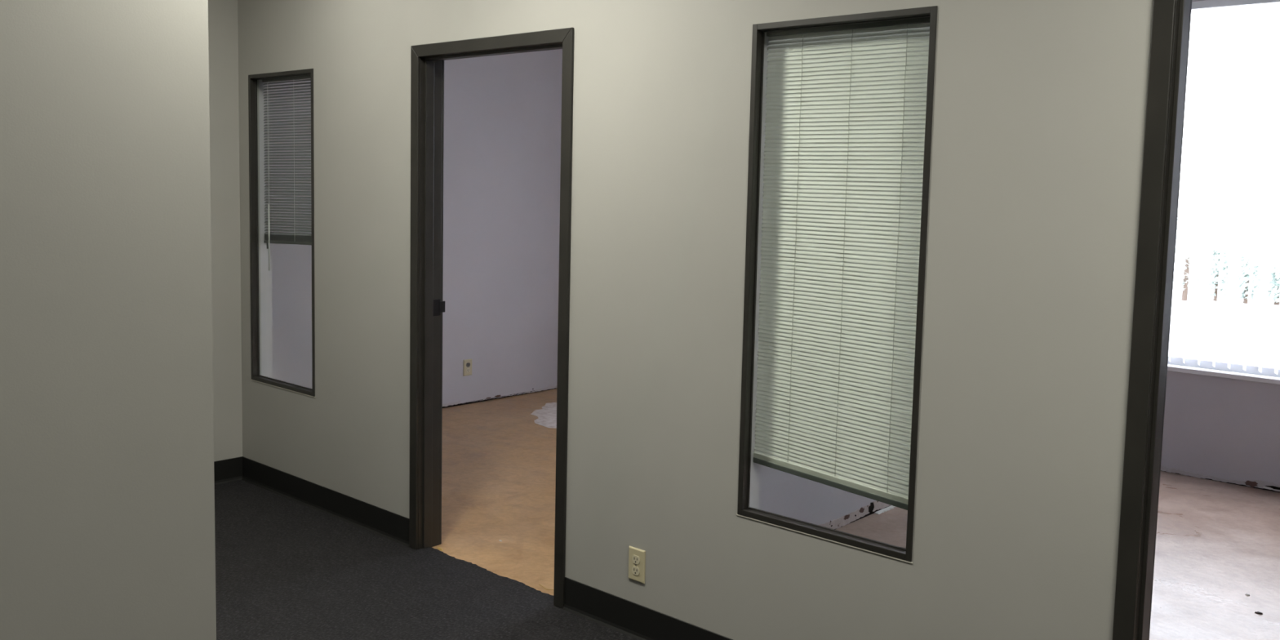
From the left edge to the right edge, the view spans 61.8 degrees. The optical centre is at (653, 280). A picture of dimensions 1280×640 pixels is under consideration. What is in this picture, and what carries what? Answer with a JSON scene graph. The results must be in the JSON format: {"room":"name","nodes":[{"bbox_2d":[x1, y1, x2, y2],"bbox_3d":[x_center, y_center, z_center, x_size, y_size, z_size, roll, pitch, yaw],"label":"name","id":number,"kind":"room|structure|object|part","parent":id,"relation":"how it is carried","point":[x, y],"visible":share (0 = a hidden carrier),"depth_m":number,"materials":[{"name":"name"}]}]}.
{"room":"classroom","nodes":[
{"label":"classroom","id":0,"kind":"room"},
{"bbox_2d":[0,0,216,639],"bbox_3d":[-3.159,-0.123,2.573,2.338,2.758,3.166,6,7,41],"label":"wall","id":1,"kind":"structure","parent":0,"point":[107,483],"depth_m":2.79,"materials":[{"name":"paint"}]},
{"bbox_2d":[208,0,242,461],"bbox_3d":[-2.554,-0.319,4.921,0.120,2.758,1.404,6,7,41],"label":"wall","id":2,"kind":"structure","parent":0,"point":[223,29],"depth_m":5.32,"materials":[{"name":"paint"}]},
{"bbox_2d":[213,456,242,484],"bbox_3d":[-2.512,0.991,5.020,0.012,0.118,1.234,6,7,41],"label":"baseboard","id":3,"kind":"structure","parent":2,"relation":"attached to","point":[228,470],"depth_m":5.42,"materials":[{"name":"black plastic"}]},
{"bbox_2d":[270,48,562,404],"bbox_3d":[-1.399,-0.506,7.329,0.120,2.758,3.743,6,7,41],"label":"wall","id":4,"kind":"structure","parent":0,"point":[503,113],"depth_m":7.54,"materials":[{"name":"paint"}]},
{"bbox_2d":[463,359,471,376],"bbox_3d":[-1.296,0.607,7.478,0.009,0.115,0.075,6,7,41],"label":"wall outlet","id":5,"kind":"object","parent":4,"relation":"attached to","point":[468,362],"visible":1,"depth_m":7.47,"materials":[{"name":"beige plastic"}]},
{"bbox_2d":[442,385,556,408],"bbox_3d":[-1.365,0.848,7.431,0.003,0.044,3.683,6,7,41],"label":"trim","id":6,"kind":"structure","parent":4,"relation":"attached to","point":[454,404],"depth_m":7.70,"materials":[{"name":"paint"}]},
{"bbox_2d":[258,32,774,509],"bbox_3d":[0.438,-0.100,3.260,8.056,2.758,0.060,6,7,41],"label":"wall","id":7,"kind":"structure","parent":0,"point":[265,275],"depth_m":5.31,"materials":[{"name":"paint"}]},
{"bbox_2d":[237,0,1153,639],"bbox_3d":[0.678,-0.069,2.975,7.318,2.758,0.050,6,7,41],"label":"wall","id":8,"kind":"structure","parent":0,"point":[1039,112],"depth_m":3.35,"materials":[{"name":"paint"}]},
{"bbox_2d":[248,68,315,397],"bbox_3d":[-1.771,-0.233,5.125,0.596,1.516,0.038,6,7,41],"label":"window","id":9,"kind":"structure","parent":8,"relation":"in","point":[252,79],"depth_m":5.26,"materials":[{"name":"brown metal"}]},
{"bbox_2d":[262,75,311,271],"bbox_3d":[-1.724,-0.508,5.146,0.583,0.952,0.028,6,7,41],"label":"mini blind","id":10,"kind":"object","parent":9,"relation":"attached to","point":[300,238],"visible":0.69,"depth_m":5.19,"materials":[{"name":"grey metal"}]},
{"bbox_3d":[-1.897,-0.591,5.296,0.004,0.781,0.017,6,7,41],"label":"ladder cord","id":11,"kind":"part","parent":10,"relation":"part of","materials":[{"name":"white fabric"}]},
{"bbox_3d":[-1.711,-0.972,5.107,0.581,0.020,0.022,6,7,41],"label":"head rail","id":12,"kind":"part","parent":10,"relation":"part of","materials":[{"name":"grey metal"}]},
{"bbox_3d":[-1.730,-0.184,5.177,0.581,0.032,0.018,6,7,41],"label":"rail","id":13,"kind":"part","parent":10,"relation":"part of","materials":[{"name":"grey metal"}]},
{"bbox_3d":[-1.721,-0.577,5.141,0.004,0.774,0.017,6,7,41],"label":"ladder cord","id":14,"kind":"part","parent":10,"relation":"part of","materials":[{"name":"white fabric"}]},
{"bbox_2d":[241,456,408,546],"bbox_3d":[-1.570,1.015,5.004,1.446,0.118,0.012,6,7,41],"label":"baseboard","id":15,"kind":"structure","parent":8,"relation":"attached to","point":[393,526],"depth_m":4.94,"materials":[{"name":"black plastic"}]},
{"bbox_2d":[408,27,573,608],"bbox_3d":[-0.612,0.123,4.179,0.939,2.102,0.143,6,7,41],"label":"door frame","id":16,"kind":"structure","parent":8,"relation":"in","point":[427,304],"depth_m":4.39,"materials":[{"name":"black wood"}]},
{"bbox_3d":[-0.902,0.112,4.487,0.005,0.070,0.069,6,7,41],"label":"strike plate","id":17,"kind":"part","parent":16,"relation":"part of","materials":[{"name":"black metal"}]},
{"bbox_3d":[-0.574,0.120,4.221,0.939,2.102,0.012,6,7,41],"label":"casing","id":18,"kind":"part","parent":16,"relation":"part of","materials":[{"name":"brown metal"}]},
{"bbox_2d":[628,546,645,583],"bbox_3d":[-0.058,0.973,3.660,0.075,0.115,0.009,6,7,41],"label":"wall outlet","id":19,"kind":"object","parent":8,"relation":"attached to","point":[637,557],"visible":1,"depth_m":3.65,"materials":[{"name":"beige plastic"}]},
{"bbox_2d":[631,565,639,575],"bbox_3d":[-0.060,0.993,3.659,0.034,0.028,0.002,6,7,41],"label":"receptacle","id":20,"kind":"object","parent":19,"relation":"attached to","point":[635,569],"depth_m":3.66,"materials":[{"name":"beige plastic"}]},
{"bbox_2d":[631,555,639,564],"bbox_3d":[-0.059,0.954,3.656,0.034,0.028,0.002,6,7,41],"label":"receptacle","id":21,"kind":"object","parent":19,"relation":"attached to","point":[635,558],"depth_m":3.66,"materials":[{"name":"beige plastic"}]},
{"bbox_2d":[562,577,733,639],"bbox_3d":[0.392,1.215,3.275,1.922,0.118,0.012,6,7,41],"label":"baseboard","id":22,"kind":"structure","parent":8,"relation":"attached to","point":[637,621],"depth_m":3.70,"materials":[{"name":"black plastic"}]},
{"bbox_2d":[736,5,937,564],"bbox_3d":[0.520,0.004,3.107,0.610,1.519,0.038,6,7,41],"label":"window","id":23,"kind":"structure","parent":8,"relation":"in","point":[744,509],"depth_m":3.20,"materials":[{"name":"brown metal"}]},
{"bbox_2d":[753,17,930,510],"bbox_3d":[0.561,-0.056,3.147,0.595,1.390,0.022,6,7,41],"label":"mini blind","id":24,"kind":"object","parent":23,"relation":"attached to","point":[844,156],"visible":0.9,"depth_m":3.15,"materials":[{"name":"grey plastic"}]},
{"bbox_3d":[0.436,-0.081,3.255,0.004,1.323,0.012,6,7,41],"label":"ladder cord","id":25,"kind":"part","parent":24,"relation":"part of","materials":[{"name":"white fabric"}]},
{"bbox_3d":[0.544,0.609,3.206,0.593,0.055,0.018,6,7,41],"label":"rail","id":26,"kind":"part","parent":24,"relation":"part of","materials":[{"name":"grey metal"}]},
{"bbox_3d":[0.563,-0.063,3.143,0.004,1.334,0.012,6,7,41],"label":"ladder cord","id":27,"kind":"part","parent":24,"relation":"part of","materials":[{"name":"white fabric"}]},
{"bbox_3d":[0.577,-0.738,3.086,0.593,0.020,0.022,6,7,41],"label":"head rail","id":28,"kind":"part","parent":24,"relation":"part of","materials":[{"name":"grey metal"}]},
{"bbox_3d":[0.694,-0.044,3.028,0.004,1.346,0.012,6,7,41],"label":"ladder cord","id":29,"kind":"part","parent":24,"relation":"part of","materials":[{"name":"white fabric"}]},
{"bbox_2d":[1112,0,1191,639],"bbox_3d":[1.526,0.342,2.290,0.940,2.102,0.134,6,7,41],"label":"door frame","id":30,"kind":"structure","parent":8,"relation":"in","point":[1171,19],"depth_m":2.52,"materials":[{"name":"brown metal"}]},
{"bbox_3d":[1.567,0.339,2.336,0.940,2.102,0.012,6,7,41],"label":"casing","id":31,"kind":"part","parent":30,"relation":"part of","materials":[{"name":"brown metal"}]},
{"bbox_2d":[214,388,1279,639],"bbox_3d":[0.149,1.385,3.104,8.056,0.200,8.193,6,7,41],"label":"floor","id":32,"kind":"structure","parent":0,"point":[286,569],"depth_m":4.45,"materials":[{"name":"grey carpet"}]},
{"bbox_2d":[530,402,556,428],"bbox_3d":[-0.429,0.922,7.099,1.155,0.001,0.720,6,7,41],"label":"patching compound","id":33,"kind":"object","parent":32,"relation":"on","point":[547,415],"visible":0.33,"depth_m":7.18,"materials":[{"name":"white"}]},
{"bbox_2d":[874,505,895,514],"bbox_3d":[1.139,1.122,5.238,0.027,0.007,0.170,6,7,41],"label":"scrap","id":34,"kind":"object","parent":32,"relation":"on","point":[891,507],"visible":0.97,"depth_m":5.23,"materials":[{"name":"white paper"}]},
{"bbox_2d":[759,26,928,524],"bbox_3d":[1.107,-0.253,5.161,0.125,2.758,3.683,6,7,41],"label":"wall","id":35,"kind":"structure","parent":0,"point":[782,493],"depth_m":4.70,"materials":[{"name":"paint"}]},
{"bbox_2d":[844,514,849,519],"bbox_3d":[0.904,1.104,4.991,0.003,0.021,0.055,6,7,41],"label":"hole","id":36,"kind":"object","parent":35,"relation":"attached to","point":[846,517],"depth_m":4.99,"materials":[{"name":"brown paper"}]},
{"bbox_2d":[818,500,890,529],"bbox_3d":[1.123,1.093,5.239,0.003,0.063,3.683,6,7,41],"label":"trim","id":37,"kind":"structure","parent":35,"relation":"attached to","point":[875,506],"depth_m":5.06,"materials":[{"name":"paint"}]},
{"bbox_2d":[868,502,874,513],"bbox_3d":[1.052,1.098,5.158,0.003,0.058,0.050,6,7,41],"label":"hole","id":38,"kind":"object","parent":35,"relation":"attached to","point":[871,507],"depth_m":5.16,"materials":[{"name":"black"}]},
{"bbox_2d":[1160,0,1279,492],"bbox_3d":[2.948,-0.098,6.109,8.296,3.150,0.157,6,7,41],"label":"wall","id":39,"kind":"structure","parent":0,"point":[1228,428],"depth_m":5.89,"materials":[{"name":"paint"}]},
{"bbox_2d":[1160,465,1279,492],"bbox_3d":[4.111,1.188,5.055,4.730,0.048,0.006,6,7,41],"label":"trim","id":40,"kind":"structure","parent":39,"relation":"attached to","point":[1259,484],"depth_m":5.86,"materials":[{"name":"paint"}]},
{"bbox_2d":[1167,3,1279,384],"bbox_3d":[3.395,-0.479,5.665,2.260,2.060,0.163,6,7,41],"label":"window","id":41,"kind":"structure","parent":39,"relation":"in","point":[1251,373],"depth_m":5.91,"materials":[{"name":"silver metal"}]},
{"bbox_2d":[1168,0,1279,374],"bbox_3d":[3.373,-0.501,5.638,2.250,2.008,0.082,6,7,41],"label":"vertical blind","id":42,"kind":"object","parent":41,"relation":"attached to","point":[1205,4],"visible":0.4,"depth_m":5.81,"materials":[{"name":"white metal"}]},
{"bbox_3d":[3.397,-1.480,5.551,2.250,0.043,0.044,6,7,41],"label":"head rail","id":43,"kind":"part","parent":42,"relation":"part of","materials":[{"name":"white metal"}]},
{"bbox_2d":[1244,480,1257,487],"bbox_3d":[3.254,1.105,5.811,0.067,0.035,0.003,6,7,41],"label":"hole","id":44,"kind":"object","parent":39,"relation":"attached to","point":[1247,483],"depth_m":5.81,"materials":[{"name":"brown paper"}]},
{"bbox_2d":[1265,485,1279,489],"bbox_3d":[3.359,1.112,5.718,0.153,0.017,0.003,6,7,41],"label":"hole","id":45,"kind":"object","parent":39,"relation":"attached to","point":[1267,487],"depth_m":5.74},
{"label":"outside","id":46,"kind":"structure","parent":0,"visible":0},
{"bbox_2d":[1168,218,1279,367],"bbox_3d":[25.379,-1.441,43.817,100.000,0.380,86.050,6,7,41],"label":"ground","id":47,"kind":"structure","parent":46,"point":[1215,226],"depth_m":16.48,"materials":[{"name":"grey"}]},
{"bbox_2d":[1173,208,1208,300],"bbox_3d":[8.734,-0.436,17.457,0.629,1.519,0.605,6,7,41],"label":"shrub","id":48,"kind":"object","parent":47,"relation":"on","point":[1184,282],"visible":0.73,"depth_m":17.42,"materials":[{"name":"green plant"}]},
{"bbox_2d":[1207,247,1230,301],"bbox_3d":[9.276,-0.109,17.527,0.339,0.881,0.351,6,7,41],"label":"shrub","id":49,"kind":"object","parent":47,"relation":"on","point":[1215,271],"visible":0.79,"depth_m":17.49,"materials":[{"name":"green plant"}]},
{"bbox_2d":[1235,255,1262,303],"bbox_3d":[9.610,-0.025,17.253,0.391,0.780,0.387,6,7,41],"label":"shrub","id":50,"kind":"object","parent":47,"relation":"on","point":[1244,273],"visible":0.82,"depth_m":17.20,"materials":[{"name":"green plant"}]},
{"bbox_2d":[1267,265,1279,305],"bbox_3d":[10.041,0.068,17.142,0.319,0.633,0.336,6,7,41],"label":"shrub","id":51,"kind":"object","parent":47,"relation":"on","point":[1273,289],"visible":0.98,"depth_m":17.10,"materials":[{"name":"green plant"}]}
]}

